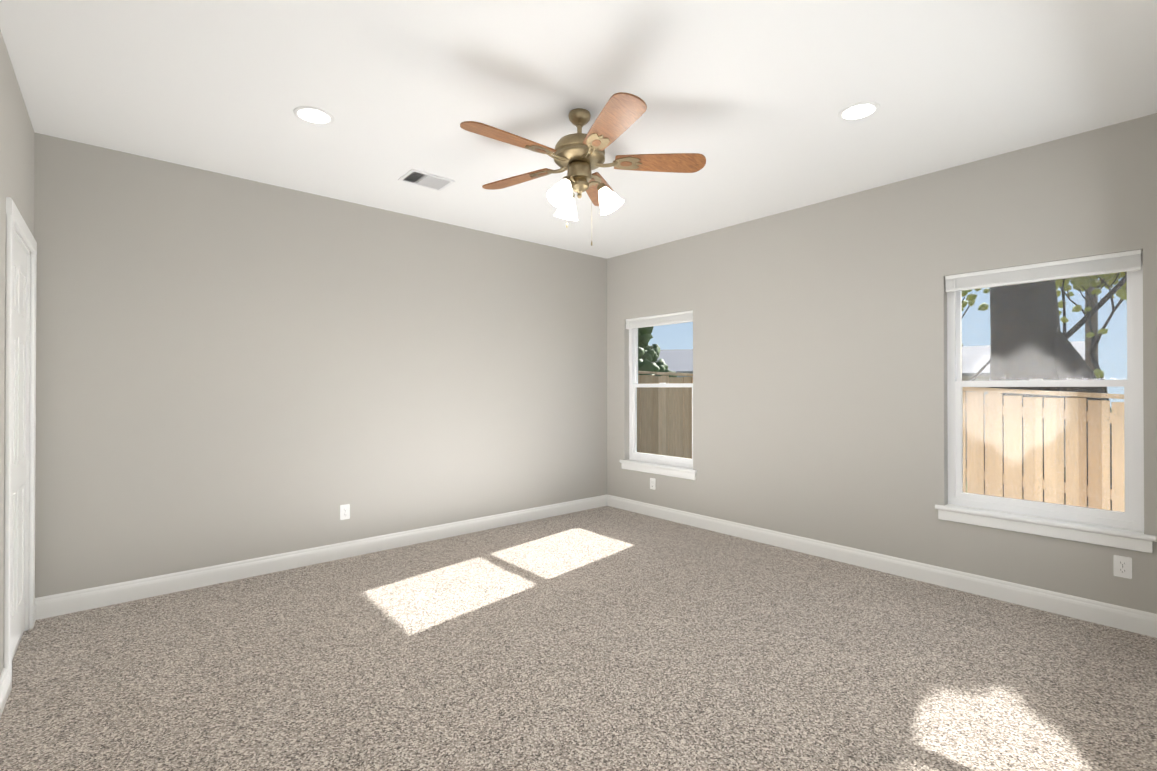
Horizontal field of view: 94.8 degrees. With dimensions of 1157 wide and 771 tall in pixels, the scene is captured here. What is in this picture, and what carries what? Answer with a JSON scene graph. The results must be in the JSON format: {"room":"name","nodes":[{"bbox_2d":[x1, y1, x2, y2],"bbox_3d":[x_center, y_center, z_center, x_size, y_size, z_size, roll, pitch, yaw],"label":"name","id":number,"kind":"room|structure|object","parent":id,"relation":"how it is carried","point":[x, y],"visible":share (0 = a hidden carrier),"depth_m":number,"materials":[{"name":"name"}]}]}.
{"room":"empty bedroom","nodes":[
{"label":"empty bedroom","id":0,"kind":"room"},
{"bbox_2d":[0,30,33,674],"bbox_3d":[-1.675,-0.064,1.266,0.150,2.740,4.420,0,0,-41],"label":"wall","id":1,"kind":"structure","parent":0,"point":[16,157],"depth_m":2.26,"materials":[{"name":"grey paint"}]},
{"bbox_2d":[0,668,8,717],"bbox_3d":[-1.331,1.244,0.988,0.016,0.120,3.320,0,0,-41],"label":"baseboard","id":2,"kind":"structure","parent":1,"relation":"attached to","point":[4,677],"depth_m":2.17,"materials":[{"name":"white"}]},
{"bbox_2d":[12,236,26,659],"bbox_3d":[-2.739,0.297,2.566,0.040,2.007,0.718,0,0,-41],"label":"door","id":3,"kind":"structure","parent":1,"relation":"in","point":[19,448],"depth_m":2.65,"materials":[{"name":"white wood"}]},
{"bbox_2d":[3,197,36,694],"bbox_3d":[-2.767,0.257,2.541,0.168,2.110,0.900,0,0,-41],"label":"door frame","id":4,"kind":"structure","parent":1,"relation":"attached to","point":[17,227],"depth_m":2.46,"materials":[{"name":"white"}]},
{"bbox_2d":[34,132,606,597],"bbox_3d":[-1.422,-0.048,4.505,4.770,2.740,0.150,0,0,-41],"label":"wall","id":5,"kind":"structure","parent":0,"point":[230,368],"depth_m":3.77,"materials":[{"name":"grey paint"}]},
{"bbox_2d":[35,494,607,620],"bbox_3d":[-1.360,1.262,4.427,4.470,0.120,0.040,0,0,-41],"label":"baseboard","id":6,"kind":"structure","parent":5,"relation":"attached to","point":[106,595],"depth_m":3.76,"materials":[{"name":"white"}]},
{"bbox_2d":[340,504,349,519],"bbox_3d":[-1.791,0.970,4.077,0.070,0.114,0.007,0,0,-41],"label":"electrical outlet","id":7,"kind":"object","parent":5,"relation":"attached to","point":[344,511],"visible":1,"depth_m":4.08,"materials":[{"name":"white plastic"}]},
{"bbox_2d":[0,506,1156,770],"bbox_3d":[0.023,1.374,2.826,4.770,0.120,4.570,0,0,-41],"label":"floor","id":8,"kind":"structure","parent":0,"point":[606,638],"depth_m":2.45,"materials":[{"name":"carpet"}]},
{"bbox_2d":[0,0,1156,258],"bbox_3d":[0.023,-1.501,2.841,4.770,0.150,4.570,0,0,-41],"label":"ceiling","id":9,"kind":"structure","parent":0,"point":[750,100],"depth_m":2.56,"materials":[{"name":"white paint"}]},
{"bbox_2d":[293,106,333,124],"bbox_3d":[-1.397,-1.423,2.809,0.194,0.006,0.194,0,0,-41],"label":"recessed light","id":10,"kind":"object","parent":9,"relation":"in","point":[313,115],"visible":1,"depth_m":2.80,"materials":[{"name":"white plastic"}]},
{"bbox_2d":[398,169,454,190],"bbox_3d":[-1.051,-1.416,3.677,0.310,0.012,0.235,0,0,-41],"label":"ceiling vent","id":11,"kind":"object","parent":9,"relation":"in","point":[425,179],"visible":0.96,"depth_m":3.67,"materials":[{"name":"white metal"}]},
{"bbox_2d":[460,92,705,245],"bbox_3d":[-0.035,-1.083,2.767,1.240,0.688,1.277,0,0,-41],"label":"ceiling fan","id":12,"kind":"object","parent":9,"relation":"hanging from","point":[579,155],"visible":1,"depth_m":2.73,"materials":[{"name":"brown wood"}]},
{"bbox_2d":[838,101,879,120],"bbox_3d":[1.457,-1.423,2.764,0.194,0.006,0.194,0,0,-41],"label":"recessed light","id":13,"kind":"object","parent":9,"relation":"in","point":[859,111],"visible":1,"depth_m":2.76,"materials":[{"name":"white plastic"}]},
{"bbox_2d":[607,113,1156,613],"bbox_3d":[1.819,-0.049,4.287,0.150,2.740,4.420,0,0,-41],"label":"wall","id":14,"kind":"structure","parent":0,"point":[819,371],"depth_m":3.83,"materials":[{"name":"grey paint"}]},
{"bbox_2d":[650,478,655,489],"bbox_3d":[0.753,0.997,5.396,0.007,0.114,0.070,0,0,-41],"label":"electrical outlet","id":15,"kind":"object","parent":14,"relation":"attached to","point":[653,483],"visible":1,"depth_m":5.39,"materials":[{"name":"white plastic"}]},
{"bbox_2d":[619,310,696,479],"bbox_3d":[0.832,0.089,5.403,0.180,1.605,0.990,0,0,-41],"label":"window","id":16,"kind":"structure","parent":14,"relation":"in","point":[677,466],"depth_m":5.49,"materials":[{"name":"white plastic"}]},
{"bbox_2d":[608,495,1156,637],"bbox_3d":[1.731,1.261,4.257,0.016,0.120,4.260,0,0,-41],"label":"baseboard","id":17,"kind":"structure","parent":14,"relation":"attached to","point":[1002,590],"depth_m":3.54,"materials":[{"name":"white"}]},
{"bbox_2d":[935,249,1156,552],"bbox_3d":[2.742,0.078,3.194,0.180,1.605,0.990,0,0,-41],"label":"window","id":18,"kind":"structure","parent":14,"relation":"in","point":[1112,528],"depth_m":3.12,"materials":[{"name":"white plastic"}]},
{"bbox_2d":[1113,555,1131,578],"bbox_3d":[2.937,0.979,2.869,0.007,0.114,0.070,0,0,-41],"label":"electrical outlet","id":19,"kind":"object","parent":14,"relation":"attached to","point":[1122,566],"visible":1,"depth_m":2.87,"materials":[{"name":"white plastic"}]},
{"label":"outside","id":20,"kind":"structure","parent":0,"visible":0},
{"bbox_2d":[966,407,1111,492],"bbox_3d":[8.668,2.005,20.614,100.000,0.200,100.000,0,0,-41],"label":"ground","id":21,"kind":"structure","parent":20,"point":[1064,469],"depth_m":11.15,"materials":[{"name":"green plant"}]},
{"bbox_2d":[638,326,654,375],"bbox_3d":[1.607,-0.832,25.946,4.979,5.538,4.756,0,0,-41],"label":"tree","id":22,"kind":"object","parent":21,"relation":"on","point":[647,331],"depth_m":25.19,"materials":[{"name":"green plant"}]},
{"bbox_2d":[641,344,676,376],"bbox_3d":[3.118,-0.287,28.004,3.604,4.474,3.282,0,0,-41],"label":"tree","id":23,"kind":"object","parent":21,"relation":"on","point":[655,349],"depth_m":27.68,"materials":[{"name":"green plant"}]},
{"bbox_2d":[656,349,692,376],"bbox_3d":[6.647,-0.252,36.724,9.600,4.480,7.600,0,0,9],"label":"house","id":24,"kind":"structure","parent":21,"relation":"on","point":[686,360],"depth_m":34.81,"materials":[{"name":"grey"}]},
{"bbox_2d":[637,371,1124,511],"bbox_3d":[1.607,0.710,7.901,0.140,2.260,22.080,0,0,-41],"label":"fence","id":25,"kind":"object","parent":21,"relation":"on","point":[682,401],"depth_m":4.92,"materials":[{"name":"brown wood"}]},
{"bbox_2d":[962,286,1073,391],"bbox_3d":[8.338,-0.288,11.022,3.021,4.308,2.754,0,0,-41],"label":"tree","id":26,"kind":"object","parent":21,"relation":"on","point":[972,300],"depth_m":10.90,"materials":[{"name":"green plant"}]},
{"bbox_2d":[962,341,1084,466],"bbox_3d":[10.686,0.388,15.229,5.600,2.980,4.600,0,0,44],"label":"house","id":27,"kind":"structure","parent":21,"relation":"on","point":[973,364],"depth_m":13.35,"materials":[{"name":"grey"}]},
{"bbox_2d":[983,272,1126,412],"bbox_3d":[7.935,-0.570,8.395,2.044,4.835,2.575,0,0,-41],"label":"tree","id":28,"kind":"object","parent":21,"relation":"on","point":[1100,285],"depth_m":8.36,"materials":[{"name":"green plant"}]},
{"bbox_2d":[984,274,1126,510],"bbox_3d":[5.764,-1.443,6.673,3.542,6.686,3.690,0,0,-41],"label":"tree","id":29,"kind":"object","parent":21,"relation":"on","point":[1039,326],"depth_m":5.65,"materials":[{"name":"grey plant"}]},
{"bbox_2d":[1085,279,1097,378],"bbox_3d":[10.842,-2.143,11.239,0.209,8.000,1.800,0,0,-41],"label":"pole","id":30,"kind":"object","parent":21,"relation":"on","point":[1093,323],"depth_m":11.17,"materials":[{"name":"brown wood"}]}
]}

